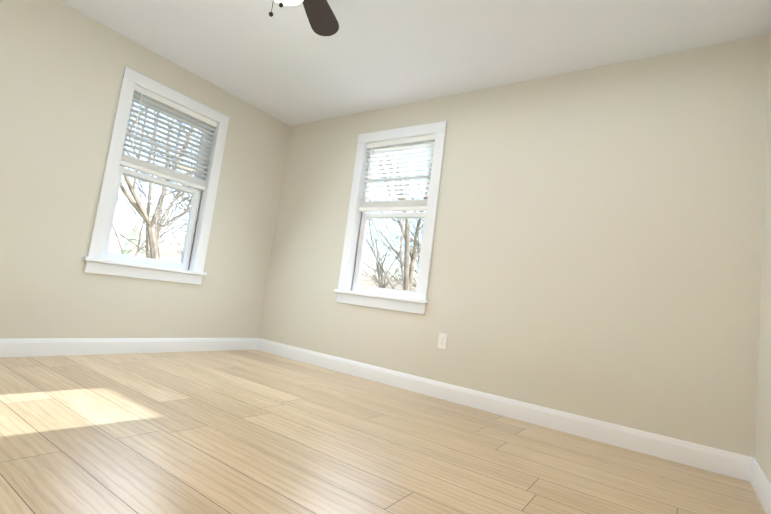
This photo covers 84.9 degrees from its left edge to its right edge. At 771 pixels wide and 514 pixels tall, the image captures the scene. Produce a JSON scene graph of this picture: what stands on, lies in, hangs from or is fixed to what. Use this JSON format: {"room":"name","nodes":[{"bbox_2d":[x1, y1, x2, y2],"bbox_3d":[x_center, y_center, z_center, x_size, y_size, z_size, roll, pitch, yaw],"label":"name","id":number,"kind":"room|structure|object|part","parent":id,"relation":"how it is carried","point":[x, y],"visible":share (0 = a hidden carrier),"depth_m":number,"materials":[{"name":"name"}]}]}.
{"room":"empty bedroom","nodes":[
{"label":"empty bedroom","id":0,"kind":"room"},
{"bbox_2d":[0,0,289,338],"bbox_3d":[-2.292,-0.518,3.114,0.180,2.640,3.975,3,-7,35],"label":"wall","id":1,"kind":"structure","parent":0,"point":[62,66],"depth_m":3.09,"materials":[{"name":"beige paint"}]},
{"bbox_2d":[0,338,257,357],"bbox_3d":[-2.358,0.631,2.942,0.014,0.120,3.615,3,-7,35],"label":"baseboard","id":2,"kind":"structure","parent":1,"relation":"attached to","point":[29,347],"depth_m":3.28,"materials":[{"name":"white paint"}]},
{"bbox_2d":[83,67,229,284],"bbox_3d":[-1.930,-0.611,3.614,0.260,1.606,0.974,3,-7,35],"label":"window","id":3,"kind":"structure","parent":1,"relation":"in","point":[96,263],"depth_m":3.53,"materials":[{"name":"white paint"}]},
{"bbox_3d":[-1.950,-0.622,3.630,0.042,1.281,0.626,3,-7,35],"label":"glass","id":4,"kind":"part","parent":3,"relation":"part of","materials":[{"name":"clear glass"}]},
{"bbox_3d":[-1.949,-0.625,3.630,0.092,1.400,0.749,3,-7,35],"label":"left window sash","id":5,"kind":"part","parent":3,"relation":"part of","materials":[{"name":"white wood"}]},
{"bbox_2d":[120,85,216,190],"bbox_3d":[-1.843,-0.990,3.626,0.056,0.650,0.742,3,-7,35],"label":"window blind","id":6,"kind":"object","parent":3,"relation":"attached to","point":[140,165],"visible":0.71,"depth_m":3.59,"materials":[{"name":"white plastic"}]},
{"bbox_2d":[131,94,142,151],"bbox_3d":[-1.985,-1.072,3.364,0.011,0.480,0.011,3,-7,35],"label":"blind wand","id":7,"kind":"object","parent":6,"relation":"hanging from","point":[136,123],"visible":0.94,"depth_m":3.36,"materials":[{"name":"white plastic"}]},
{"bbox_2d":[0,350,765,513],"bbox_3d":[-0.766,0.839,1.802,4.306,0.120,3.975,3,-7,35],"label":"floor","id":8,"kind":"structure","parent":0,"point":[233,432],"depth_m":1.87,"materials":[{"name":"brown wood"}]},
{"bbox_2d":[59,0,770,125],"bbox_3d":[-0.446,-1.688,2.058,4.306,0.120,3.975,3,-7,35],"label":"ceiling","id":9,"kind":"structure","parent":0,"point":[287,65],"depth_m":2.90,"materials":[{"name":"white paint"}]},
{"bbox_2d":[269,0,338,35],"bbox_3d":[-0.493,-1.353,1.966,1.128,0.572,1.145,3,-7,35],"label":"ceiling fan","id":10,"kind":"object","parent":9,"relation":"hanging from","point":[322,19],"visible":1,"depth_m":2.38,"materials":[{"name":"brown metal"}]},
{"bbox_3d":[-0.464,-1.288,1.954,0.198,0.142,0.198,3,-7,35],"label":"lamp shade","id":11,"kind":"part","parent":10,"relation":"part of","materials":[{"name":"white glass"}]},
{"bbox_2d":[258,34,769,457],"bbox_3d":[0.461,-0.134,3.471,3.946,2.640,0.180,3,-7,35],"label":"wall","id":12,"kind":"structure","parent":0,"point":[597,248],"depth_m":2.78,"materials":[{"name":"beige paint"}]},
{"bbox_2d":[334,121,446,314],"bbox_3d":[0.083,-0.341,3.766,0.974,1.606,0.260,3,-7,35],"label":"window","id":13,"kind":"structure","parent":12,"relation":"in","point":[417,305],"depth_m":3.75,"materials":[{"name":"white paint"}]},
{"bbox_3d":[0.098,-0.350,3.788,0.749,1.400,0.092,3,-7,35],"label":"back window sash","id":14,"kind":"part","parent":13,"relation":"part of","materials":[{"name":"white wood"}]},
{"bbox_2d":[358,134,434,211],"bbox_3d":[0.104,-0.729,3.767,0.742,0.650,0.056,3,-7,35],"label":"window blind","id":15,"kind":"object","parent":13,"relation":"attached to","point":[400,205],"visible":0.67,"depth_m":3.75,"materials":[{"name":"white plastic"}]},
{"bbox_2d":[365,148,371,197],"bbox_3d":[-0.158,-0.784,3.920,0.011,0.480,0.011,3,-7,35],"label":"blind wand","id":16,"kind":"object","parent":15,"relation":"hanging from","point":[368,173],"visible":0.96,"depth_m":3.92,"materials":[{"name":"white plastic"}]},
{"bbox_2d":[438,333,446,348],"bbox_3d":[0.435,0.644,3.226,0.070,0.115,0.008,3,-7,35],"label":"electrical outlet","id":17,"kind":"object","parent":12,"relation":"attached to","point":[442,340],"visible":1,"depth_m":3.22,"materials":[{"name":"white plastic"}]},
{"bbox_2d":[256,338,752,481],"bbox_3d":[0.261,0.997,3.276,3.946,0.120,0.014,3,-7,35],"label":"baseboard","id":18,"kind":"structure","parent":12,"relation":"attached to","point":[726,463],"depth_m":2.73,"materials":[{"name":"white paint"}]},
{"bbox_2d":[754,31,770,482],"bbox_3d":[1.080,-0.332,0.745,0.180,2.640,3.975,3,-7,35],"label":"wall","id":19,"kind":"structure","parent":0,"point":[762,455],"depth_m":2.09,"materials":[{"name":"beige paint"}]},
{"bbox_2d":[750,458,770,513],"bbox_3d":[0.856,0.809,0.685,0.014,0.120,3.615,3,-7,35],"label":"baseboard","id":20,"kind":"structure","parent":19,"relation":"attached to","point":[760,483],"depth_m":1.89,"materials":[{"name":"white paint"}]},
{"label":"outside","id":21,"kind":"structure","parent":0,"visible":0},
{"bbox_2d":[129,144,412,247],"bbox_3d":[-9.192,-1.286,20.207,0.032,6.182,120.000,3,-7,35],"label":"wires","id":22,"kind":"object","parent":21,"point":[186,162],"depth_m":19.15,"materials":[{"name":"black"}]},
{"bbox_3d":[-3.900,4.460,1.062,320.000,0.200,320.000,3,-7,35],"label":"ground","id":23,"kind":"structure","parent":21,"visible":0},
{"bbox_2d":[120,220,145,256],"bbox_3d":[-36.856,0.297,62.149,6.050,11.997,6.462,3,-7,35],"label":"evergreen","id":24,"kind":"object","parent":23,"relation":"on","point":[129,246],"depth_m":61.10,"materials":[{"name":"white plant"}]},
{"bbox_2d":[112,142,190,255],"bbox_3d":[-19.011,-2.283,35.773,14.747,16.306,15.769,3,-7,35],"label":"tree","id":25,"kind":"object","parent":23,"relation":"on","point":[139,243],"depth_m":35.41,"materials":[{"name":"brown plant"}]},
{"bbox_2d":[114,166,193,255],"bbox_3d":[-28.754,-3.733,59.197,16.200,21.436,13.824,3,-7,35],"label":"tree","id":26,"kind":"object","parent":23,"relation":"on","point":[176,230],"depth_m":57.04,"materials":[{"name":"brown plant"}]},
{"bbox_2d":[111,107,197,259],"bbox_3d":[-8.212,-5.013,14.829,17.919,20.213,16.300,3,-7,35],"label":"tree","id":27,"kind":"object","parent":23,"relation":"on","point":[152,234],"depth_m":14.33,"materials":[{"name":"brown plant"}]},
{"bbox_2d":[118,126,198,246],"bbox_3d":[-14.071,-4.107,29.110,20.140,19.802,13.769,3,-7,35],"label":"tree","id":28,"kind":"object","parent":23,"relation":"on","point":[174,194],"depth_m":27.20,"materials":[{"name":"brown plant"}]},
{"bbox_2d":[127,106,199,257],"bbox_3d":[-8.349,-4.288,22.491,13.544,20.278,18.319,3,-7,35],"label":"tree","id":29,"kind":"object","parent":23,"relation":"on","point":[160,221],"depth_m":20.49,"materials":[{"name":"brown plant"}]},
{"bbox_2d":[161,208,185,258],"bbox_3d":[-27.993,-1.030,60.718,13.852,16.578,10.482,3,-7,35],"label":"tree","id":30,"kind":"object","parent":23,"relation":"on","point":[176,240],"depth_m":60.24,"materials":[{"name":"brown plant"}]},
{"bbox_2d":[107,229,416,290],"bbox_3d":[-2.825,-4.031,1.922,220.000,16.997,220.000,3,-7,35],"label":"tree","id":31,"kind":"object","parent":23,"relation":"on","point":[111,247],"depth_m":100.88,"materials":[{"name":"white plant"}]},
{"bbox_2d":[199,131,428,290],"bbox_3d":[-0.870,-5.466,14.253,18.115,22.799,19.830,3,-7,35],"label":"tree","id":32,"kind":"object","parent":23,"relation":"on","point":[405,277],"depth_m":12.99,"materials":[{"name":"brown plant"}]},
{"bbox_2d":[364,254,403,288],"bbox_3d":[-0.859,5.420,74.440,10.718,13.358,12.366,3,-7,35],"label":"tree","id":33,"kind":"object","parent":23,"relation":"on","point":[385,278],"depth_m":76.72,"materials":[{"name":"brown plant"}]},
{"bbox_2d":[362,219,417,287],"bbox_3d":[-1.892,1.014,45.110,12.702,15.944,8.585,3,-7,35],"label":"tree","id":34,"kind":"object","parent":23,"relation":"on","point":[377,264],"depth_m":45.65,"materials":[{"name":"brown plant"}]},
{"bbox_2d":[363,233,416,287],"bbox_3d":[0.629,3.098,53.713,10.665,14.175,10.073,3,-7,35],"label":"tree","id":35,"kind":"object","parent":23,"relation":"on","point":[385,265],"depth_m":54.00,"materials":[{"name":"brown plant"}]},
{"bbox_2d":[360,222,419,287],"bbox_3d":[-0.198,2.199,55.053,13.598,15.994,7.145,3,-7,35],"label":"tree","id":36,"kind":"object","parent":23,"relation":"on","point":[381,257],"depth_m":55.45,"materials":[{"name":"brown plant"}]},
{"bbox_2d":[363,156,431,290],"bbox_3d":[1.034,-3.417,20.160,16.801,20.418,18.352,3,-7,35],"label":"tree","id":37,"kind":"object","parent":23,"relation":"on","point":[413,255],"depth_m":19.53,"materials":[{"name":"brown plant"}]},
{"bbox_2d":[364,155,430,286],"bbox_3d":[1.092,-1.318,38.666,11.064,19.980,14.567,3,-7,35],"label":"tree","id":38,"kind":"object","parent":23,"relation":"on","point":[403,242],"depth_m":38.04,"materials":[{"name":"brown plant"}]},
{"bbox_2d":[368,151,432,283],"bbox_3d":[5.092,-2.525,29.388,18.701,21.523,16.295,3,-7,35],"label":"tree","id":39,"kind":"object","parent":23,"relation":"on","point":[397,254],"depth_m":28.66,"materials":[{"name":"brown plant"}]},
{"bbox_2d":[379,220,422,277],"bbox_3d":[6.130,0.336,50.510,12.464,20.369,12.638,3,-7,35],"label":"tree","id":40,"kind":"object","parent":23,"relation":"on","point":[398,257],"depth_m":48.11,"materials":[{"name":"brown plant"}]},
{"bbox_2d":[376,157,429,245],"bbox_3d":[4.763,-0.430,40.290,12.961,19.512,20.119,3,-7,35],"label":"tree","id":41,"kind":"object","parent":23,"relation":"on","point":[418,243],"depth_m":37.78,"materials":[{"name":"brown plant"}]},
{"bbox_2d":[386,220,422,290],"bbox_3d":[5.441,1.888,50.429,13.020,17.107,11.745,3,-7,35],"label":"tree","id":42,"kind":"object","parent":23,"relation":"on","point":[403,258],"depth_m":50.93,"materials":[{"name":"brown plant"}]},
{"bbox_2d":[393,223,422,291],"bbox_3d":[4.812,3.071,54.459,8.682,15.432,9.418,3,-7,35],"label":"tree","id":43,"kind":"object","parent":23,"relation":"on","point":[417,260],"depth_m":54.80,"materials":[{"name":"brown plant"}]}
]}

